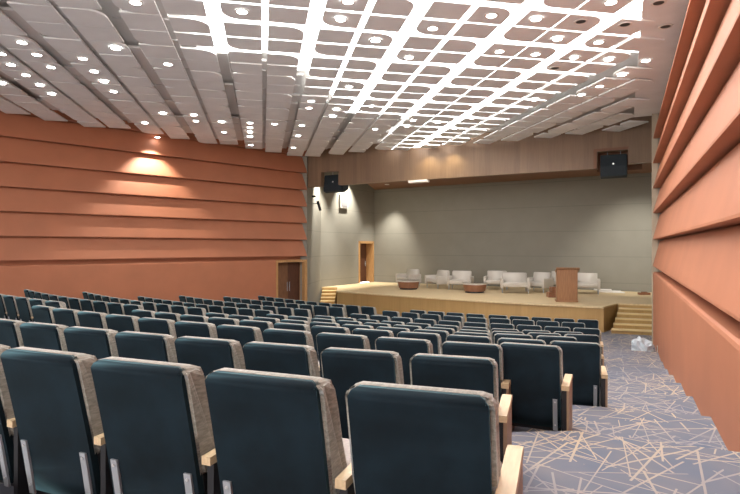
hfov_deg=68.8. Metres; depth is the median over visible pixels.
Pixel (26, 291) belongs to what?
seat
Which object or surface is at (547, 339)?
seat
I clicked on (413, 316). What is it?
seat
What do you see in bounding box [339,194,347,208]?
wall screen
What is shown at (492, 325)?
seat
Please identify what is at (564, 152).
wall
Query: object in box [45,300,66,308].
seat
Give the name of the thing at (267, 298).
seat
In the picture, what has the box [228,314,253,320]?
seat
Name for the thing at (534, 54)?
recessed light
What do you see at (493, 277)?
armchair
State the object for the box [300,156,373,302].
wall
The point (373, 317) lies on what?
seat
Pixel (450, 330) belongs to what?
seat
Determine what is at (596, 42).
recessed light
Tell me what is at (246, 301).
seat
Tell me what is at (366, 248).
door
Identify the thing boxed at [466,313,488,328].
seat
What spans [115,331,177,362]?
seat
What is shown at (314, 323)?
seat
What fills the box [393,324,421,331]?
seat
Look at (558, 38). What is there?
recessed light
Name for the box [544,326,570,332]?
seat
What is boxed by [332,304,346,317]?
seat
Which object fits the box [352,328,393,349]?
seat
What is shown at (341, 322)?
seat
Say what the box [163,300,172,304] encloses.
seat
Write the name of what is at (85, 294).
seat
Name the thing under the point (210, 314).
seat
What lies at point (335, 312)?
seat
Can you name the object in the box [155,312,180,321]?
seat
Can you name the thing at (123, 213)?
wall
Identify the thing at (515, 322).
seat
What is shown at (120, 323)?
seat
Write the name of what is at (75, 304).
seat
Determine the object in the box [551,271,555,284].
armchair
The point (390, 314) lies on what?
seat
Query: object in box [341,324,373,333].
seat
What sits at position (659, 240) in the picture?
wall
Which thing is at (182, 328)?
seat
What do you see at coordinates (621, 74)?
recessed light
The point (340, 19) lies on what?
recessed light
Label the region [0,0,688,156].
ceiling
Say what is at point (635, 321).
steps
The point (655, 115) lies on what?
trim
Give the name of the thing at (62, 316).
seat
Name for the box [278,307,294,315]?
seat
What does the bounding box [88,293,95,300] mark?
seat
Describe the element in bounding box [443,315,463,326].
seat
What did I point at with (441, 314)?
seat
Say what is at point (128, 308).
seat
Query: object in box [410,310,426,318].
seat
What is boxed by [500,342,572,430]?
seat
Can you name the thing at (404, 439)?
seat
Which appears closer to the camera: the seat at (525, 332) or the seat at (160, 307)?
the seat at (525, 332)
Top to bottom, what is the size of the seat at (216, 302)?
0.822 m
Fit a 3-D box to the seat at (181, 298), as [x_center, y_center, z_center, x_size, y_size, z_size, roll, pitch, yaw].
[-6.313,2.109,18.979,0.640,0.822,0.646,0,0,-43]
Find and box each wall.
[0,102,306,300]
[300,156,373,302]
[308,116,651,187]
[374,172,651,291]
[653,0,739,451]
[658,113,663,271]
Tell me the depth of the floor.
4.06 m
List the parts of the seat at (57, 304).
panel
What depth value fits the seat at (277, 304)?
17.42 m
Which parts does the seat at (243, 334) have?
backrest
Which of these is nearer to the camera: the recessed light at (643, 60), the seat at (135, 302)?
the recessed light at (643, 60)
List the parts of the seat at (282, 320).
panel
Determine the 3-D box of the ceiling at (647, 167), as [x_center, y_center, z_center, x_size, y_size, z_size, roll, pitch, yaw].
[5.205,-3.350,23.865,15.930,0.100,7.481,0,0,31]
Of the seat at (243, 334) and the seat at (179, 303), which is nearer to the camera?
the seat at (243, 334)
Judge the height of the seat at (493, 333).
0.822 m
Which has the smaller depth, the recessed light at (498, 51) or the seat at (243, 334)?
the seat at (243, 334)
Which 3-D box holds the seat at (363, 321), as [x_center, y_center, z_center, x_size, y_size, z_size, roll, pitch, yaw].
[0.116,1.979,11.890,0.585,0.822,0.640,0,0,31]
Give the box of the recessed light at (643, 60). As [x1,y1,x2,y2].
[640,59,651,62]
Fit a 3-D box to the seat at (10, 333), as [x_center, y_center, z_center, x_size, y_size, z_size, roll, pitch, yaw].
[-3.219,1.074,5.173,0.585,0.822,0.640,0,0,28]
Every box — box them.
[408,179,428,183]
[546,286,555,297]
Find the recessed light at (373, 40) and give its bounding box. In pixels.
[369,38,381,42]
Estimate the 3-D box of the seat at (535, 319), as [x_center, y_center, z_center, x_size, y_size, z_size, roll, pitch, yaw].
[4.779,2.319,14.877,0.585,0.822,0.640,0,0,24]
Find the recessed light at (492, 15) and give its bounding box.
[484,12,497,18]
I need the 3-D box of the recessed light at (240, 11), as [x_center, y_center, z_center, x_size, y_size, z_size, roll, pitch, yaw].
[-2.086,-3.834,8.802,0.230,0.012,0.230,0,0,0]
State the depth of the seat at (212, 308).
14.38 m
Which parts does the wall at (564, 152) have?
frame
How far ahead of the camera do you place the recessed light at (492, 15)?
8.94 m
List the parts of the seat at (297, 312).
panel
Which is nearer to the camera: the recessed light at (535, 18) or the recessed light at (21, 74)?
the recessed light at (535, 18)
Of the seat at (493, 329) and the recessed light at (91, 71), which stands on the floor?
the seat at (493, 329)
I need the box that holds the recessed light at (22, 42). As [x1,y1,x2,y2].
[15,40,28,44]
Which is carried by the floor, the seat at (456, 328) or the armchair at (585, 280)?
the seat at (456, 328)
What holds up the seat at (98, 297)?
on the floor
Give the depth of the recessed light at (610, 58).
11.04 m
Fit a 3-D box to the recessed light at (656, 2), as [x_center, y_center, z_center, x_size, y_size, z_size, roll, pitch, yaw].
[4.572,-3.866,8.552,0.230,0.012,0.230,0,0,0]
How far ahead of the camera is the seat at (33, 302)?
10.61 m
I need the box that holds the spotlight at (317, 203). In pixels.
[313,201,320,210]
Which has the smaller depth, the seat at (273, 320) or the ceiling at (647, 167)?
the seat at (273, 320)
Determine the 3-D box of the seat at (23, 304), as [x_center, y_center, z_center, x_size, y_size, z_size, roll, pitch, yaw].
[-6.907,1.439,11.228,0.585,0.822,0.640,0,0,36]
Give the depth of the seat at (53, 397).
2.52 m
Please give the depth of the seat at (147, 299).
16.65 m
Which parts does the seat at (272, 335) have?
panel, backrest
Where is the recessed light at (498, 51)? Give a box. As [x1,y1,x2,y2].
[494,49,504,53]
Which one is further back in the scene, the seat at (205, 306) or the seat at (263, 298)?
the seat at (263, 298)
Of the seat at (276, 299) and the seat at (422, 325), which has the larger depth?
the seat at (276, 299)
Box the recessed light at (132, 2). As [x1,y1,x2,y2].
[128,0,142,5]
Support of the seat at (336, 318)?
on the floor
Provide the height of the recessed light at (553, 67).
0.012 m
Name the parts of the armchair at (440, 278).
armrest, seat, armrest, backrest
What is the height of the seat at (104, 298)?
0.822 m
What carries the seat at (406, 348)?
on the floor
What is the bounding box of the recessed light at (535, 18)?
[529,16,542,21]
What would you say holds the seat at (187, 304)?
on the floor
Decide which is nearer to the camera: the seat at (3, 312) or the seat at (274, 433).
the seat at (274, 433)
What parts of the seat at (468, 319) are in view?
panel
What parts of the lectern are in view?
panel, panel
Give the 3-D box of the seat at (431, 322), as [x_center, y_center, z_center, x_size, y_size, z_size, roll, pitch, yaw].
[1.448,2.109,12.937,0.585,0.822,0.640,0,0,30]
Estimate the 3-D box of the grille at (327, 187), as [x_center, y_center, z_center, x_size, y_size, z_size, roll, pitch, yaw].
[-1.617,-2.585,23.431,0.860,0.290,0.060,0,0,28]
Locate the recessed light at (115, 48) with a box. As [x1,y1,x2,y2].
[109,46,121,50]
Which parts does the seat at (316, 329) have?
backrest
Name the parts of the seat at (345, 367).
backrest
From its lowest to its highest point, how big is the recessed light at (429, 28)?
0.012 m
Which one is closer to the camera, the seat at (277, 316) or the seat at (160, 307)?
the seat at (277, 316)
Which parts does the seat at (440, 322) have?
panel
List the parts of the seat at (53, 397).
backrest, armrest, arm panel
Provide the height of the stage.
0.850 m
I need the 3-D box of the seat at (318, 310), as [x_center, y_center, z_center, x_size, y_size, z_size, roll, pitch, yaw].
[-1.325,2.199,16.642,0.585,0.822,0.640,0,0,34]
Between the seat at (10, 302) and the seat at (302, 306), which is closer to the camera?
the seat at (10, 302)
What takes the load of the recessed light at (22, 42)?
in the ceiling at (262, 67)
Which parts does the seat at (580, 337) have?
panel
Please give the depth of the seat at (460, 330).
9.00 m
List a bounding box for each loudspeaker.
[323,174,347,192]
[600,151,626,178]
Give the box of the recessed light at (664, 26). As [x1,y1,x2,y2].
[658,24,672,29]
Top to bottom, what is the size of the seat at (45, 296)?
0.822 m
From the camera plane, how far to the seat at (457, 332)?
7.57 m
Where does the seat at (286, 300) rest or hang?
on the floor
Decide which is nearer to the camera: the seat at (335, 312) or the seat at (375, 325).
the seat at (375, 325)
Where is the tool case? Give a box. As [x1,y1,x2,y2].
[637,292,650,294]
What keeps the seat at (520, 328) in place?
on the floor
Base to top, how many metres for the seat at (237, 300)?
0.822 m
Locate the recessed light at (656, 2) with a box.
[651,0,666,5]
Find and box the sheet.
[594,289,624,292]
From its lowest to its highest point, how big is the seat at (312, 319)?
0.822 m
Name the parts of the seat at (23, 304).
backrest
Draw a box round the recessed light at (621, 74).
[616,73,627,76]
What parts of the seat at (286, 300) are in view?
panel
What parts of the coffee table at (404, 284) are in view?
glass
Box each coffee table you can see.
[397,279,419,289]
[462,281,486,292]
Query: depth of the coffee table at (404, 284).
25.25 m
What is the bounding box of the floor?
[0,312,739,493]
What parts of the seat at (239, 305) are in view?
panel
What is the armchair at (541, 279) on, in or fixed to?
on the stage
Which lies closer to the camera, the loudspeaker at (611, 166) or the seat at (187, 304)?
the seat at (187, 304)
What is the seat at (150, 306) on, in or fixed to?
on the floor
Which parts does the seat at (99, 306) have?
backrest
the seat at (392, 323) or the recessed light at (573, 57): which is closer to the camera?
the recessed light at (573, 57)
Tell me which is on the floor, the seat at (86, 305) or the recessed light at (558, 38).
the seat at (86, 305)
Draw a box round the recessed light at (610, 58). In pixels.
[603,57,614,61]
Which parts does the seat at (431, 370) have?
panel, backrest, arm panel, armrest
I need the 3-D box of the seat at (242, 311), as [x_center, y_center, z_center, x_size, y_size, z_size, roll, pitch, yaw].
[-2.981,1.979,13.974,0.585,0.822,0.640,0,0,33]
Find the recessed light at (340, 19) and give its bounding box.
[334,16,347,22]
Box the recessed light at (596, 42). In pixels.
[592,40,604,44]
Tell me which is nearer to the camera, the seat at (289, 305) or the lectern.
the seat at (289, 305)
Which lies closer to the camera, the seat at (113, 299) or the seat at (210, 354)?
the seat at (210, 354)
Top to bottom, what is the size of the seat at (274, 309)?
0.822 m
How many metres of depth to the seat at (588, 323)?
14.15 m
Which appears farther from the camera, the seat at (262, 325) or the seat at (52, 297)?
the seat at (52, 297)
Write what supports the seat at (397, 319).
on the floor
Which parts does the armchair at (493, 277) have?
seat, backrest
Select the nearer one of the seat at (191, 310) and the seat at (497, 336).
the seat at (497, 336)
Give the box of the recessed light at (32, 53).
[30,52,43,56]
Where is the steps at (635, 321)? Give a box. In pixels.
[611,307,651,334]
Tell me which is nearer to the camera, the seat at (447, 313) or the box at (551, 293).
the seat at (447, 313)
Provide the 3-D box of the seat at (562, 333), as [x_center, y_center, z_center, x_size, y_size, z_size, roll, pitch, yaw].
[3.773,1.979,10.234,0.587,0.822,0.640,0,0,16]
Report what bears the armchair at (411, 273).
on the stage
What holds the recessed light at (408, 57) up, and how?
in the ceiling at (262, 67)
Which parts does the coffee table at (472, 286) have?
glass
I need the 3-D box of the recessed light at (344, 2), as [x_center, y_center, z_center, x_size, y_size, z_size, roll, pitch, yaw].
[-0.344,-3.834,8.444,0.230,0.012,0.230,0,0,0]
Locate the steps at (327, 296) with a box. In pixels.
[320,290,336,303]
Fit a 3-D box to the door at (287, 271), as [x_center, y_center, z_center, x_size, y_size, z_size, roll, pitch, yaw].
[-3.509,1.700,23.241,0.520,2.300,1.643,0,0,45]
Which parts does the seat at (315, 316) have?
panel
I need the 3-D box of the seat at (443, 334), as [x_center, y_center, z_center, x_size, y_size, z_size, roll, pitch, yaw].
[1.018,1.619,8.090,0.585,0.822,0.640,0,0,24]
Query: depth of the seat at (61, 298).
13.03 m
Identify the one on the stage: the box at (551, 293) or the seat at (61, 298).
the box at (551, 293)
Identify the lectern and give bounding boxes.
[555,267,579,301]
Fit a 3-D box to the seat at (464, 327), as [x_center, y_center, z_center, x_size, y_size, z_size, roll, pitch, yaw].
[2.189,1.979,10.802,0.587,0.822,0.640,0,0,25]
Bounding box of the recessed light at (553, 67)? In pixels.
[549,66,560,69]
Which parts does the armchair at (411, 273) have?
armrest, backrest, armrest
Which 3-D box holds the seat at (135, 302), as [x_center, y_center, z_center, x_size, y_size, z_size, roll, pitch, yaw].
[-5.826,1.799,14.140,0.585,0.822,0.640,0,0,41]
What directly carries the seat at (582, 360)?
on the floor
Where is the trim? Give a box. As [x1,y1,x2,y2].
[652,113,657,341]
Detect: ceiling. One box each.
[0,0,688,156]
[368,151,651,189]
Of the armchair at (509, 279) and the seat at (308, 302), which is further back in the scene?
the armchair at (509, 279)
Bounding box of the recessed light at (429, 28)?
[426,26,438,31]
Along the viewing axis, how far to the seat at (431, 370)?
3.25 m
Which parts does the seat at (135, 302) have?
panel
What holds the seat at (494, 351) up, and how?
on the floor
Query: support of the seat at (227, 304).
on the floor
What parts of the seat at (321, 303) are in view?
panel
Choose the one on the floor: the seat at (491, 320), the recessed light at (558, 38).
the seat at (491, 320)
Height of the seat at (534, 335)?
0.822 m
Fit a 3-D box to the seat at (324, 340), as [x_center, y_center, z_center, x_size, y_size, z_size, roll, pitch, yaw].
[-0.142,1.249,5.432,0.585,0.822,0.640,0,0,24]
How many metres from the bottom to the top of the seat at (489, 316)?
0.822 m
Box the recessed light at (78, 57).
[76,56,88,60]
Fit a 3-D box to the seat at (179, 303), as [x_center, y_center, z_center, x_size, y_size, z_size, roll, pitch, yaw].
[-5.299,1.979,15.705,0.585,0.822,0.640,0,0,41]
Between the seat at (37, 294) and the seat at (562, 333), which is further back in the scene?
the seat at (37, 294)
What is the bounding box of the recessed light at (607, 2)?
[603,0,618,5]
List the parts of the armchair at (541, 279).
seat, backrest, armrest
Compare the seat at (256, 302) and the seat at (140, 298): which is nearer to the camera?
the seat at (140, 298)
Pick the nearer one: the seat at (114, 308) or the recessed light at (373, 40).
the recessed light at (373, 40)
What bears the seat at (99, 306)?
on the floor
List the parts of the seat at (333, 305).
panel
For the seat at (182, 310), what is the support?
on the floor
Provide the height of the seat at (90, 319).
0.822 m
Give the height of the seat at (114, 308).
0.822 m
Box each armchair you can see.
[396,269,420,285]
[425,270,449,287]
[447,271,473,288]
[484,271,507,289]
[500,272,530,293]
[525,272,552,292]
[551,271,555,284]
[578,273,599,293]
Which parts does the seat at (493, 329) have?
panel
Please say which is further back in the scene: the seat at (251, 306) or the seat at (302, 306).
the seat at (302, 306)
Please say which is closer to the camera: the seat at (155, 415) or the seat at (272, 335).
the seat at (155, 415)
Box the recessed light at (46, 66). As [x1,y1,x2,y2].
[45,65,56,68]
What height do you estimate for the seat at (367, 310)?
0.822 m
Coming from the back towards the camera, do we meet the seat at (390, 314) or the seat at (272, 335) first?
the seat at (390, 314)
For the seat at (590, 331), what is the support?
on the floor
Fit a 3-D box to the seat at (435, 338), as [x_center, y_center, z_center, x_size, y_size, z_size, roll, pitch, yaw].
[0.708,1.439,6.724,0.585,0.822,0.640,0,0,22]
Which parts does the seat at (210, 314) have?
panel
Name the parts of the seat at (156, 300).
panel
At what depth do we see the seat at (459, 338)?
6.22 m
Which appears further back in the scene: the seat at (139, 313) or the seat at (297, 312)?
the seat at (297, 312)
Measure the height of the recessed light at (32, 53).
0.012 m
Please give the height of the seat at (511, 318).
0.822 m
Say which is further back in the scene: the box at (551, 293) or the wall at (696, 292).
the box at (551, 293)
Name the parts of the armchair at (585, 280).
seat, backrest, armrest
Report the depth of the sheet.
23.67 m
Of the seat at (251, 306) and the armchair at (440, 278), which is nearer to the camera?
the seat at (251, 306)
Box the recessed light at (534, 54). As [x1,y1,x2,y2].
[530,52,541,56]
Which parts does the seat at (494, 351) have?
panel, backrest, arm panel, armrest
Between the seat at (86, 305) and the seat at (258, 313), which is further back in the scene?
the seat at (258, 313)
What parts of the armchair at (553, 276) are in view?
backrest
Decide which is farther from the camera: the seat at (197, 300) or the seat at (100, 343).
the seat at (197, 300)
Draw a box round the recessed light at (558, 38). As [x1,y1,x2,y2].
[551,36,563,41]
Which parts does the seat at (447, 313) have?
panel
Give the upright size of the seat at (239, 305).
0.822 m
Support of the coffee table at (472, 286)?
on the stage
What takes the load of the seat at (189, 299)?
on the floor
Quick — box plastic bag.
[631,336,653,351]
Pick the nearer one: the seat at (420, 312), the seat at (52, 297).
the seat at (52, 297)
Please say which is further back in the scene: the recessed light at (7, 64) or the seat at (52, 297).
the seat at (52, 297)
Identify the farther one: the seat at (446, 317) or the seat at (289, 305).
the seat at (289, 305)
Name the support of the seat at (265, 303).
on the floor
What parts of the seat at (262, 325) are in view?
backrest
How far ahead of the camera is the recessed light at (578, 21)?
9.18 m
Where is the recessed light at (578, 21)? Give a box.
[574,18,587,24]
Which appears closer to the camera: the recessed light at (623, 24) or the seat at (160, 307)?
the recessed light at (623, 24)
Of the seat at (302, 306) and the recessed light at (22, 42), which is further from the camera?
the seat at (302, 306)
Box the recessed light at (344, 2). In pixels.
[341,0,354,4]
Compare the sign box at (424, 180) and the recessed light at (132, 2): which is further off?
the sign box at (424, 180)
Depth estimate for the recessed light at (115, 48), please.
10.43 m
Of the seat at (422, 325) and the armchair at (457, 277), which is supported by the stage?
the armchair at (457, 277)
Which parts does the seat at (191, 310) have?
backrest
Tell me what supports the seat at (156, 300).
on the floor
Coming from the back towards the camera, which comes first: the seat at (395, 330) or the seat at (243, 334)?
the seat at (395, 330)
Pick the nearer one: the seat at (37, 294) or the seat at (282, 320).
the seat at (282, 320)
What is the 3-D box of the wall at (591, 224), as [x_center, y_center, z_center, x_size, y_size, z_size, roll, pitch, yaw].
[7.577,-0.825,27.043,16.846,7.450,0.300,0,0,31]
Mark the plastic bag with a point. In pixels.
(638, 344)
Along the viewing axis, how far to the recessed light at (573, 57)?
10.92 m
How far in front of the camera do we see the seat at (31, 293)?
14.75 m
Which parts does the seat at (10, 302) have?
backrest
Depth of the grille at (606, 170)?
17.81 m
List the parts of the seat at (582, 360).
backrest, arm panel, armrest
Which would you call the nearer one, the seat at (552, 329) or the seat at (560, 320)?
the seat at (552, 329)
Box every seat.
[0,294,7,318]
[0,318,25,347]
[0,344,39,493]
[0,346,113,493]
[3,295,19,320]
[15,297,33,321]
[19,322,67,350]
[24,289,31,297]
[29,291,36,298]
[29,298,46,321]
[32,305,55,323]
[34,292,41,298]
[41,293,51,300]
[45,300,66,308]
[49,295,58,300]
[53,308,79,326]
[58,296,70,308]
[63,326,118,359]
[68,298,81,310]
[77,311,107,328]
[80,299,94,311]
[82,292,88,299]
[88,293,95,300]
[91,356,220,493]
[93,301,109,314]
[94,294,103,300]
[102,296,110,301]
[105,314,139,331]
[107,302,124,314]
[110,297,120,302]
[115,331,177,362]
[120,299,131,303]
[123,304,143,315]
[131,300,143,307]
[132,309,155,317]
[138,296,145,301]
[138,317,176,338]
[143,302,156,311]
[145,297,154,302]
[153,298,163,303]
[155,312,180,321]
[156,303,171,312]
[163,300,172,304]
[171,305,187,314]
[173,301,184,305]
[174,321,217,337]
[174,336,245,378]
[179,295,187,302]
[180,314,208,322]
[184,302,195,306]
[186,297,194,302]
[187,307,205,315]
[195,298,203,303]
[196,304,209,312]
[204,299,213,304]
[205,368,354,493]
[206,312,228,317]
[208,317,239,327]
[209,305,223,313]
[214,300,224,306]
[216,324,262,354]
[223,296,232,301]
[223,307,238,314]
[224,302,236,306]
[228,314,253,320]
[232,297,241,302]
[236,303,249,308]
[238,308,254,316]
[239,320,273,341]
[241,299,251,303]
[243,341,319,376]
[249,304,262,309]
[251,300,262,304]
[253,317,279,324]
[255,309,272,316]
[258,296,266,300]
[262,301,273,305]
[263,306,277,313]
[263,328,320,376]
[266,297,275,301]
[266,314,287,320]
[274,302,286,306]
[274,322,310,331]
[275,298,284,302]
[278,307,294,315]
[280,319,309,326]
[285,299,295,303]
[286,303,299,308]
[288,316,310,324]
[294,308,311,318]
[296,300,306,303]
[299,304,314,317]
[307,301,318,304]
[310,321,340,334]
[311,318,335,322]
[311,325,349,361]
[314,305,329,315]
[314,315,334,319]
[316,332,369,377]
[319,302,331,306]
[321,347,403,438]
[329,306,350,317]
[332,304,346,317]
[335,317,356,321]
[336,320,362,325]
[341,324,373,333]
[345,381,523,493]
[346,305,361,317]
[350,313,369,319]
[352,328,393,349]
[357,319,379,324]
[361,306,376,319]
[364,322,390,328]
[370,315,390,322]
[375,336,432,384]
[376,326,409,336]
[381,321,404,326]
[382,310,399,320]
[392,317,412,324]
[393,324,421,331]
[397,331,441,353]
[401,312,419,322]
[406,322,430,328]
[409,353,512,463]
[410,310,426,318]
[413,329,449,343]
[414,318,436,326]
[422,314,440,323]
[425,327,454,333]
[428,311,444,319]
[433,324,459,331]
[438,320,461,328]
[441,341,513,430]
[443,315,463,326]
[446,312,464,321]
[446,334,492,343]
[453,331,490,336]
[458,329,490,334]
[461,326,488,330]
[464,322,487,327]
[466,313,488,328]
[466,317,489,331]
[488,315,507,329]
[489,318,510,328]
[490,323,514,333]
[491,328,518,332]
[491,331,523,343]
[494,333,532,343]
[497,338,545,344]
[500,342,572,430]
[509,316,528,323]
[512,319,534,328]
[516,325,541,331]
[522,330,550,334]
[527,332,560,338]
[531,317,551,324]
[536,321,559,330]
[536,335,576,344]
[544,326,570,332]
[550,340,607,406]
[554,318,574,326]
[554,331,582,335]
[561,322,584,331]
[564,334,603,365]
[573,328,603,354]
[577,319,600,340]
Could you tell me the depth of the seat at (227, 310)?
14.04 m
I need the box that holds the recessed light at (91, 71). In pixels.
[88,70,99,72]
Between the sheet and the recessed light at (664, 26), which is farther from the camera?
the sheet
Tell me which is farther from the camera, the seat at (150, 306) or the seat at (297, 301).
the seat at (297, 301)
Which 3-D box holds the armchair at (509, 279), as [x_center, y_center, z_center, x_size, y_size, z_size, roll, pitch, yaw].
[6.346,1.566,23.632,1.254,0.868,0.835,0,0,12]
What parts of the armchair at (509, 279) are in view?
armrest, backrest, seat, armrest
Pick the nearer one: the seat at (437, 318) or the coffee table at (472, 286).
the seat at (437, 318)
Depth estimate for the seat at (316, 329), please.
6.98 m
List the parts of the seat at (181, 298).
panel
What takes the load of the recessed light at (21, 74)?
in the ceiling at (262, 67)
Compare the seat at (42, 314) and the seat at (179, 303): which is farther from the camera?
the seat at (179, 303)
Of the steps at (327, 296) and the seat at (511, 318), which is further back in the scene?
the steps at (327, 296)
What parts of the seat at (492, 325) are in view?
panel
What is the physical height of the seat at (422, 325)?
0.822 m
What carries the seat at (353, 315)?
on the floor
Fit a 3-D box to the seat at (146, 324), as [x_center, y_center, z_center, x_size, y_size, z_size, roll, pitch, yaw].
[-2.359,1.249,6.544,0.585,0.822,0.640,0,0,29]
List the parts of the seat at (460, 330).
panel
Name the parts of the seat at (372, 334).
backrest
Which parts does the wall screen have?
panel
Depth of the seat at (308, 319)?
10.71 m
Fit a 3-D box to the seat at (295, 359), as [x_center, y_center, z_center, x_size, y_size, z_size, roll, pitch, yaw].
[-0.509,1.074,3.933,0.585,0.822,0.640,0,0,22]
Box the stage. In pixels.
[322,282,651,331]
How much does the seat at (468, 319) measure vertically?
0.822 m
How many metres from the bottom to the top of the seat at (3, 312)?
0.822 m
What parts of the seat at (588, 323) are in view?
panel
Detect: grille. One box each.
[324,184,340,190]
[602,166,624,175]
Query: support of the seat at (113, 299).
on the floor
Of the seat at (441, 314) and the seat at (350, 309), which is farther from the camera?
the seat at (350, 309)
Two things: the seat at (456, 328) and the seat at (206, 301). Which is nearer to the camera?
the seat at (456, 328)
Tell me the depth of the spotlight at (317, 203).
24.92 m
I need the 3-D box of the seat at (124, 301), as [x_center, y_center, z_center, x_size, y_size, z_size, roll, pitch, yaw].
[-6.303,1.799,14.555,0.585,0.822,0.640,0,0,42]
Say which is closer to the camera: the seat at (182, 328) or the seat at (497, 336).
the seat at (182, 328)
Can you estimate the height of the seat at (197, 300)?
0.822 m
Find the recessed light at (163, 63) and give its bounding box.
[162,62,173,65]
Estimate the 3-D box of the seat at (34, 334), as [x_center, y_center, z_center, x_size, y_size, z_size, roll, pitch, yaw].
[-2.689,1.074,4.900,0.585,0.822,0.640,0,0,27]
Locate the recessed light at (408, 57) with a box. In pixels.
[403,55,414,59]
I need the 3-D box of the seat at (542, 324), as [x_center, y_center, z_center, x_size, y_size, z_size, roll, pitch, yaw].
[4.424,2.199,13.261,0.585,0.822,0.640,0,0,24]
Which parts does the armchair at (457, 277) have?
armrest, seat, backrest, armrest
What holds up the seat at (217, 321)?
on the floor
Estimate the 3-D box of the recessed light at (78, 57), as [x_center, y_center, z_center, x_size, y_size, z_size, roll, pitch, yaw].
[-5.844,-3.834,10.988,0.230,0.012,0.230,0,0,0]
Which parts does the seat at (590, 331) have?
panel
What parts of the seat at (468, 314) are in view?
panel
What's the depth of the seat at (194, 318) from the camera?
8.06 m
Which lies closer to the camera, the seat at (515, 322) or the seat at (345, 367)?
the seat at (345, 367)
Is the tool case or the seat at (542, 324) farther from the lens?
the tool case
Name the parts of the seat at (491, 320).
panel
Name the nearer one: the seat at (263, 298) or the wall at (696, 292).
the wall at (696, 292)
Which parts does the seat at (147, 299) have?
panel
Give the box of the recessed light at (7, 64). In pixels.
[4,63,16,66]
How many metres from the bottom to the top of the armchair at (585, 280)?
0.868 m
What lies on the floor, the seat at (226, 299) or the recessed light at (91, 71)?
the seat at (226, 299)
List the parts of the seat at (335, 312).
panel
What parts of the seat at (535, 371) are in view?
backrest, arm panel, armrest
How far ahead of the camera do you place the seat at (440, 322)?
12.37 m
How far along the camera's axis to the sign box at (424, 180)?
21.27 m
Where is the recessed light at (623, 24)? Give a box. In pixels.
[618,22,631,27]
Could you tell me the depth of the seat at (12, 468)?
2.73 m
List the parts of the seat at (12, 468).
panel, backrest, armrest, arm panel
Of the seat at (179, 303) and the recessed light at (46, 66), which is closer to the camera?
the recessed light at (46, 66)
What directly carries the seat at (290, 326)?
on the floor
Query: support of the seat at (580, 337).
on the floor
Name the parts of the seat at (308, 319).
panel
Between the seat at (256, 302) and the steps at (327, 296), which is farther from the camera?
the steps at (327, 296)
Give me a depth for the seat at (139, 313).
8.71 m
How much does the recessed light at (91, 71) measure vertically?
0.012 m
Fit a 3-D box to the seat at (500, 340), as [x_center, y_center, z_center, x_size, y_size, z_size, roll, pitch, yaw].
[1.806,1.439,6.277,0.585,0.822,0.640,0,0,19]
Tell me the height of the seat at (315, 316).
0.822 m
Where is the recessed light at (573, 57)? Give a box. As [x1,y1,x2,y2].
[568,55,579,59]
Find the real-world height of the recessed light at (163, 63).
0.012 m
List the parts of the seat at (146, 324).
panel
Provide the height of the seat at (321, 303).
0.822 m
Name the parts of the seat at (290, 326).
panel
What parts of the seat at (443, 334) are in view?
backrest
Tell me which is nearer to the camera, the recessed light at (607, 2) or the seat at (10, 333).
the seat at (10, 333)
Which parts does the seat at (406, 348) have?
backrest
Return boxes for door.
[276,260,306,300]
[359,241,373,282]
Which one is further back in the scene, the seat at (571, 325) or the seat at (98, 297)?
the seat at (98, 297)
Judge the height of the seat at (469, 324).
0.822 m
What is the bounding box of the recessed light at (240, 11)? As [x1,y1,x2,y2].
[235,8,248,14]
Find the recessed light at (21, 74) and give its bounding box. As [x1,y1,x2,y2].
[20,73,31,76]

